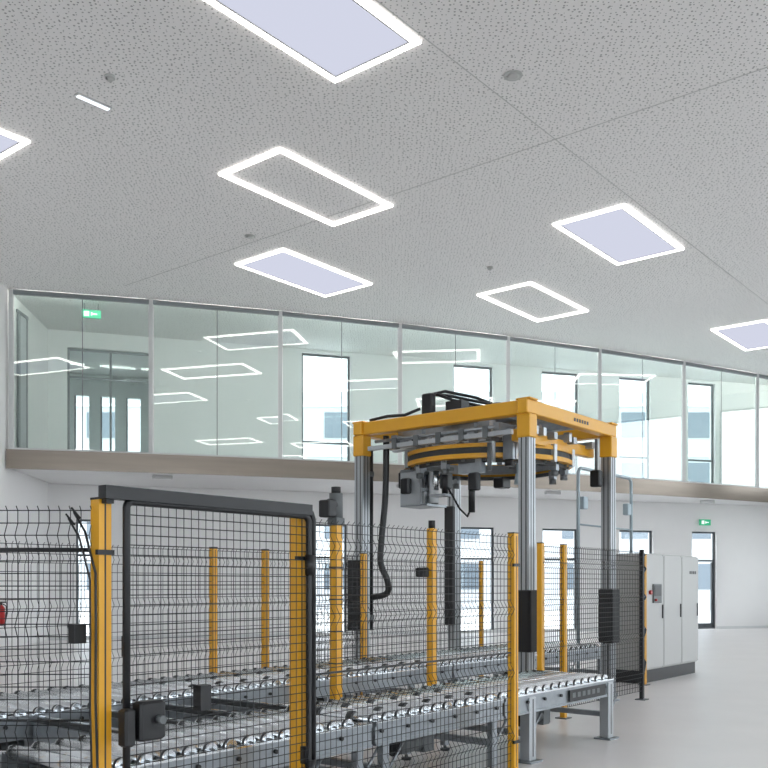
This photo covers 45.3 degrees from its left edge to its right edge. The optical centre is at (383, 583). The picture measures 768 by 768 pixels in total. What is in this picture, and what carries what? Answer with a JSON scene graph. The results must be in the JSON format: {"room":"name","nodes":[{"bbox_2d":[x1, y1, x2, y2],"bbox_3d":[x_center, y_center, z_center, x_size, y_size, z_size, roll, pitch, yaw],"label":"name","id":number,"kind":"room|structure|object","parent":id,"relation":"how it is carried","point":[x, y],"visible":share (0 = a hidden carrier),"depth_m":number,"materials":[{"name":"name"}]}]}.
{"room":"factory floor","nodes":[
{"label":"factory floor","id":0,"kind":"room"},
{"bbox_2d":[0,282,47,650],"bbox_3d":[-7.898,-2.725,7.618,0.302,8.550,35.385,0,0,-5],"label":"wall","id":1,"kind":"structure","parent":0,"point":[18,489],"depth_m":23.17,"materials":[{"name":"paint"}]},
{"bbox_2d":[0,602,6,625],"bbox_3d":[-8.735,0.675,21.000,0.248,0.550,0.169,0,0,0],"label":"fire extinguisher","id":2,"kind":"object","parent":1,"relation":"attached to","point":[2,614],"visible":0.7,"depth_m":20.96,"materials":[{"name":"red paint"}]},
{"bbox_2d":[16,309,28,447],"bbox_3d":[-8.977,-4.990,22.850,0.079,3.480,0.704,0,0,-2],"label":"window","id":3,"kind":"structure","parent":1,"relation":"in","point":[22,319],"depth_m":22.86,"materials":[{"name":"grey glass"}]},
{"bbox_2d":[6,449,767,502],"bbox_3d":[3.484,-2.950,26.482,26.553,0.460,1.198,0,0,-24],"label":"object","id":4,"kind":"structure","parent":1,"relation":"attached to","point":[15,458],"depth_m":23.33,"materials":[{"name":"metal"}]},
{"bbox_2d":[8,289,767,488],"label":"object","id":5,"kind":"structure","parent":1,"relation":"in","point":[11,292],"depth_m":23.66,"materials":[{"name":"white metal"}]},
{"bbox_2d":[70,351,148,451],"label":"double door","id":6,"kind":"structure","parent":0,"point":[131,367],"depth_m":29.63,"materials":[{"name":"paint"}]},
{"bbox_2d":[0,0,767,384],"bbox_3d":[3.135,-7.100,11.501,24.730,0.200,43.002,0,0,0],"label":"ceiling","id":7,"kind":"structure","parent":0,"point":[98,201],"depth_m":15.80,"materials":[{"name":"grey tile"}]},
{"bbox_2d":[0,129,29,159],"bbox_3d":[-7.085,-6.984,13.879,1.490,0.029,2.900,0,0,39],"label":"skylight","id":8,"kind":"object","parent":7,"relation":"attached to","point":[10,143],"visible":1,"depth_m":14.56,"materials":[{"name":"grey plastic"}]},
{"bbox_2d":[83,303,100,318],"bbox_3d":[-7.299,-6.815,22.948,0.460,0.370,0.064,0,0,-17],"label":"exit sign","id":9,"kind":"object","parent":7,"relation":"hanging from","point":[93,314],"visible":1,"depth_m":22.92,"materials":[{"name":"green plastic"}]},
{"bbox_2d":[74,92,111,110],"bbox_3d":[-4.210,-6.979,13.323,0.100,0.039,0.549,0,0,41],"label":"recessed light","id":10,"kind":"object","parent":7,"relation":"in","point":[81,96],"visible":1,"depth_m":13.29,"materials":[{"name":"grey plastic"}]},
{"bbox_2d":[105,73,114,81],"bbox_3d":[-3.776,-6.965,12.677,0.138,0.069,0.138,0,0,0],"label":"smoke detector","id":11,"kind":"object","parent":7,"relation":"attached to","point":[109,77],"visible":1,"depth_m":12.64,"materials":[{"name":"grey plastic"}]},
{"bbox_2d":[244,234,255,238],"bbox_3d":[-2.695,-6.985,18.506,0.217,0.029,0.217,0,0,0],"label":"ceiling speaker","id":12,"kind":"object","parent":7,"relation":"attached to","point":[250,236],"depth_m":18.47},
{"bbox_2d":[235,248,371,296],"bbox_3d":[-1.768,-6.984,20.765,1.490,0.029,2.900,0,0,39],"label":"skylight","id":13,"kind":"object","parent":7,"relation":"attached to","point":[286,266],"visible":1,"depth_m":20.66,"materials":[{"name":"grey plastic"}]},
{"bbox_2d":[219,147,392,225],"bbox_3d":[-1.328,-6.985,16.343,1.490,0.029,2.900,0,0,39],"label":"lamp","id":14,"kind":"object","parent":7,"relation":"attached to","point":[224,174],"depth_m":16.12,"materials":[{"name":"white plastic"}]},
{"bbox_2d":[204,0,420,82],"bbox_3d":[-1.015,-6.984,11.207,1.490,0.029,2.900,0,0,39],"label":"skylight","id":15,"kind":"object","parent":7,"relation":"attached to","point":[337,39],"visible":1,"depth_m":11.60,"materials":[{"name":"grey plastic"}]},
{"bbox_2d":[125,67,767,285],"bbox_3d":[3.899,-6.998,13.502,25.700,0.004,0.038,0,0,39],"label":"trim","id":16,"kind":"structure","parent":7,"relation":"attached to","point":[765,67],"depth_m":15.20,"materials":[{"name":"grey metal"}]},
{"bbox_2d":[503,70,522,80],"bbox_3d":[1.774,-6.985,12.652,0.257,0.029,0.257,0,0,0],"label":"ceiling speaker","id":17,"kind":"object","parent":7,"relation":"attached to","point":[512,75],"depth_m":12.63},
{"bbox_2d":[477,282,587,321],"bbox_3d":[3.739,-6.985,22.891,1.490,0.029,2.900,0,0,39],"label":"lamp","id":18,"kind":"object","parent":7,"relation":"attached to","point":[481,295],"depth_m":22.70,"materials":[{"name":"white plastic"}]},
{"bbox_2d":[375,0,767,303],"bbox_3d":[4.118,-6.998,16.234,0.043,0.004,31.800,0,0,39],"label":"trim","id":19,"kind":"structure","parent":7,"relation":"attached to","point":[375,0],"depth_m":14.07,"materials":[{"name":"grey metal"}]},
{"bbox_2d":[552,204,683,264],"bbox_3d":[4.763,-6.984,18.529,1.490,0.029,2.900,0,0,39],"label":"ceiling light","id":20,"kind":"object","parent":7,"relation":"attached to","point":[619,234],"visible":1,"depth_m":18.37,"materials":[{"name":"grey plastic"}]},
{"bbox_2d":[711,319,767,350],"bbox_3d":[10.466,-6.984,25.926,1.490,0.029,2.900,0,0,39],"label":"skylight","id":21,"kind":"object","parent":7,"relation":"attached to","point":[751,335],"visible":1,"depth_m":25.74,"materials":[{"name":"grey"}]},
{"bbox_2d":[0,628,767,767],"bbox_3d":[3.135,1.625,11.501,24.730,0.150,43.002,0,0,0],"label":"floor","id":22,"kind":"structure","parent":0,"point":[715,715],"depth_m":11.93,"materials":[{"name":"grey concrete"}]},
{"bbox_2d":[0,497,114,767],"bbox_3d":[-2.147,0.570,4.380,1.797,1.960,0.197,0,0,0],"label":"fence","id":23,"kind":"object","parent":22,"relation":"on","point":[100,552],"visible":0.98,"depth_m":4.36,"materials":[{"name":"metal"}]},
{"bbox_2d":[0,681,192,749],"bbox_3d":[-2.888,1.221,7.069,1.258,0.659,3.240,0,0,39],"label":"conveyor","id":24,"kind":"object","parent":22,"relation":"on","point":[116,688],"visible":0.4,"depth_m":7.04,"materials":[{"name":"metal"}]},
{"bbox_2d":[33,696,287,767],"bbox_3d":[-1.590,1.245,6.829,1.020,0.610,1.600,0,0,39],"label":"conveyor","id":25,"kind":"object","parent":22,"relation":"on","point":[41,730],"visible":0.13,"depth_m":6.83,"materials":[{"name":"grey metal"}]},
{"bbox_2d":[0,709,379,767],"bbox_3d":[-1.093,1.231,5.821,0.978,0.639,2.320,0,0,39],"label":"conveyor","id":26,"kind":"object","parent":22,"relation":"on","point":[116,750],"visible":0.69,"depth_m":5.47,"materials":[{"name":"metal"}]},
{"bbox_2d":[0,541,485,704],"bbox_3d":[-1.488,0.580,10.800,1.040,1.940,11.140,0,0,39],"label":"fence","id":27,"kind":"object","parent":22,"relation":"on","point":[212,552],"visible":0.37,"depth_m":10.00,"materials":[{"name":"black metal"}]},
{"bbox_2d":[134,657,455,703],"bbox_3d":[-0.767,1.218,9.688,1.259,0.664,3.700,0,0,39],"label":"conveyor","id":28,"kind":"object","parent":22,"relation":"on","point":[214,681],"visible":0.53,"depth_m":9.23,"materials":[{"name":"metal"}]},
{"bbox_2d":[319,487,344,699],"bbox_3d":[-0.472,0.320,8.606,0.160,2.460,0.270,0,0,39],"label":"column","id":29,"kind":"structure","parent":22,"relation":"on","point":[331,508],"depth_m":8.59,"materials":[{"name":"yellow metal"}]},
{"bbox_2d":[280,687,506,767],"bbox_3d":[0.141,1.228,7.344,0.978,0.644,1.800,0,0,39],"label":"conveyor","id":30,"kind":"object","parent":22,"relation":"on","point":[429,700],"visible":0.66,"depth_m":7.05,"materials":[{"name":"metal"}]},
{"bbox_2d":[289,518,519,767],"bbox_3d":[0.259,0.570,6.363,0.140,1.960,2.577,0,0,39],"label":"fence","id":31,"kind":"object","parent":22,"relation":"on","point":[512,539],"visible":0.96,"depth_m":6.20,"materials":[{"name":"black metal"}]},
{"bbox_2d":[98,485,315,767],"bbox_3d":[-0.823,0.523,4.829,0.181,1.971,1.448,0,0,39],"label":"safety gate","id":32,"kind":"object","parent":31,"relation":"attached to","point":[146,720],"visible":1,"depth_m":4.86,"materials":[{"name":"black metal"}]},
{"bbox_2d":[416,520,436,685],"bbox_3d":[0.464,0.450,9.444,0.220,2.200,0.190,0,0,39],"label":"column","id":33,"kind":"structure","parent":22,"relation":"on","point":[431,599],"depth_m":9.40,"materials":[{"name":"yellow metal"}]},
{"bbox_2d":[348,390,619,700],"bbox_3d":[1.326,-0.504,12.174,2.737,4.108,2.389,0,0,39],"label":"machine","id":34,"kind":"object","parent":22,"relation":"on","point":[528,439],"visible":0.96,"depth_m":11.80,"materials":[{"name":"metal"}]},
{"bbox_2d":[378,642,600,690],"bbox_3d":[1.625,1.221,12.641,1.258,0.659,4.100,0,0,39],"label":"conveyor","id":35,"kind":"object","parent":22,"relation":"on","point":[468,664],"visible":0.34,"depth_m":11.87,"materials":[{"name":"metal"}]},
{"bbox_2d":[421,670,618,764],"bbox_3d":[1.365,1.231,8.824,1.018,0.639,2.240,0,0,39],"label":"conveyor","id":36,"kind":"object","parent":22,"relation":"on","point":[540,693],"visible":0.78,"depth_m":8.54,"materials":[{"name":"metal"}]},
{"bbox_2d":[537,542,649,724],"bbox_3d":[3.051,0.545,12.057,0.590,2.010,4.676,0,0,30],"label":"fence","id":37,"kind":"object","parent":22,"relation":"on","point":[563,573],"visible":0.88,"depth_m":10.96,"materials":[{"name":"metal"}]},
{"bbox_2d":[576,467,632,672],"bbox_3d":[3.716,-0.164,15.399,0.160,3.427,2.200,0,0,39],"label":"frame","id":38,"kind":"object","parent":22,"relation":"on","point":[581,501],"visible":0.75,"depth_m":14.68,"materials":[{"name":"grey metal"}]},
{"bbox_2d":[616,553,697,683],"bbox_3d":[4.558,0.535,15.303,0.630,2.030,2.310,0,0,39],"label":"tall cabinet","id":39,"kind":"object","parent":22,"relation":"on","point":[672,580],"visible":0.85,"depth_m":14.85,"materials":[{"name":"white metal"}]},
{"bbox_2d":[12,469,767,505],"bbox_3d":[3.279,-2.950,27.235,26.550,0.400,3.666,0,0,-17],"label":"ceiling","id":40,"kind":"structure","parent":0,"point":[137,479],"depth_m":25.17,"materials":[{"name":"white paint"}]},
{"bbox_2d":[152,475,172,479],"bbox_3d":[-5.600,-2.697,23.255,0.500,0.104,0.120,0,0,-17],"label":"lamp","id":41,"kind":"object","parent":40,"relation":"attached to","point":[162,477],"visible":1,"depth_m":23.20,"materials":[{"name":"grey"}]},
{"bbox_2d":[544,491,560,494],"bbox_3d":[5.000,-2.697,27.260,0.500,0.104,0.120,0,0,-17],"label":"lamp","id":42,"kind":"object","parent":40,"relation":"attached to","point":[545,492],"visible":1,"depth_m":27.21,"materials":[{"name":"grey"}]},
{"bbox_2d":[700,500,714,503],"bbox_3d":[10.600,-2.697,30.156,0.500,0.104,0.120,0,0,-17],"label":"lamp","id":43,"kind":"object","parent":40,"relation":"attached to","point":[701,501],"visible":1,"depth_m":30.10,"materials":[{"name":"grey"}]},
{"bbox_2d":[48,329,767,635],"bbox_3d":[3.090,-2.725,29.274,25.913,8.550,0.301,0,0,-17],"label":"wall","id":44,"kind":"structure","parent":0,"point":[185,371],"depth_m":27.91,"materials":[{"name":"paint"}]},
{"bbox_2d":[76,519,90,623],"bbox_3d":[-8.140,-0.125,25.744,0.900,3.350,0.070,0,0,-17],"label":"window","id":45,"kind":"structure","parent":44,"relation":"in","point":[83,520],"depth_m":25.59,"materials":[{"name":"grey metal"}]},
{"bbox_2d":[67,348,148,450],"bbox_3d":[-7.690,-4.855,25.884,2.305,3.390,0.070,0,0,-17],"label":"window","id":46,"kind":"structure","parent":44,"relation":"in","point":[110,379],"depth_m":25.76,"materials":[{"name":"grey"}]},
{"bbox_2d":[302,353,349,460],"bbox_3d":[-1.770,-5.050,27.737,1.500,3.700,0.070,0,0,-17],"label":"window","id":47,"kind":"structure","parent":44,"relation":"in","point":[303,354],"depth_m":27.91,"materials":[{"name":"grey"}]},
{"bbox_2d":[316,524,345,629],"bbox_3d":[-1.770,-0.125,27.737,1.300,3.350,0.070,0,0,-17],"label":"window","id":48,"kind":"structure","parent":44,"relation":"in","point":[344,526],"depth_m":27.88,"materials":[{"name":"grey metal"}]},
{"bbox_2d":[48,625,767,639],"bbox_3d":[3.088,1.505,29.106,25.808,0.090,0.033,0,0,-17],"label":"baseboard","id":49,"kind":"structure","parent":44,"relation":"attached to","point":[718,627],"depth_m":27.80,"materials":[{"name":"white"}]},
{"bbox_2d":[453,365,491,401],"bbox_3d":[2.780,-5.050,29.162,1.350,3.700,0.070,0,0,-17],"label":"window","id":50,"kind":"structure","parent":44,"relation":"in","point":[459,366],"depth_m":29.30,"materials":[{"name":"grey"}]},
{"bbox_2d":[461,527,492,628],"bbox_3d":[2.860,-0.125,29.186,1.300,3.350,0.070,0,0,-17],"label":"window","id":51,"kind":"structure","parent":44,"relation":"in","point":[488,528],"depth_m":29.34,"materials":[{"name":"grey metal"}]},
{"bbox_2d":[542,529,575,628],"bbox_3d":[5.700,-0.125,30.076,1.300,3.350,0.070,0,0,-17],"label":"window","id":52,"kind":"structure","parent":44,"relation":"in","point":[574,530],"depth_m":30.22,"materials":[{"name":"grey metal"}]},
{"bbox_2d":[542,371,576,473],"bbox_3d":[5.700,-5.050,30.076,1.350,3.700,0.070,0,0,-17],"label":"window","id":53,"kind":"structure","parent":44,"relation":"in","point":[551,373],"depth_m":30.23,"materials":[{"name":"grey"}]},
{"bbox_2d":[619,377,648,477],"bbox_3d":[8.360,-5.050,30.908,1.200,3.700,0.070,0,0,-17],"label":"window","id":54,"kind":"structure","parent":44,"relation":"in","point":[620,378],"depth_m":31.04,"materials":[{"name":"grey"}]},
{"bbox_2d":[619,530,651,553],"bbox_3d":[8.410,-0.125,30.924,1.300,3.350,0.070,0,0,-17],"label":"window","id":55,"kind":"structure","parent":44,"relation":"in","point":[649,532],"depth_m":31.07,"materials":[{"name":"grey metal"}]},
{"bbox_2d":[688,383,712,482],"bbox_3d":[10.860,-5.050,31.691,1.100,3.700,0.070,0,0,-17],"label":"window","id":56,"kind":"structure","parent":44,"relation":"in","point":[697,384],"depth_m":31.81,"materials":[{"name":"grey"}]},
{"bbox_2d":[692,532,714,628],"bbox_3d":[10.969,-0.125,31.691,1.000,3.350,0.134,0,0,-17],"label":"door","id":57,"kind":"structure","parent":44,"relation":"in","point":[711,625],"depth_m":31.82,"materials":[{"name":"grey metal"}]},
{"bbox_2d":[699,519,710,525],"bbox_3d":[10.996,-2.110,31.535,0.420,0.200,0.094,0,0,-17],"label":"exit sign","id":58,"kind":"object","parent":44,"relation":"attached to","point":[701,521],"visible":1,"depth_m":31.48,"materials":[{"name":"green plastic"}]},
{"label":"outside","id":59,"kind":"structure","parent":0,"visible":0},
{"bbox_2d":[78,610,709,635],"bbox_3d":[0.000,1.950,0.000,300.000,0.400,300.000,0,0,0],"label":"ground","id":60,"kind":"structure","parent":59,"point":[703,615],"depth_m":45.35,"materials":[{"name":"white"}]},
{"bbox_2d":[76,392,710,609],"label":"windows","id":61,"kind":"structure","parent":60,"relation":"on","point":[321,410],"depth_m":62.00,"materials":[{"name":"grey"}]}
]}

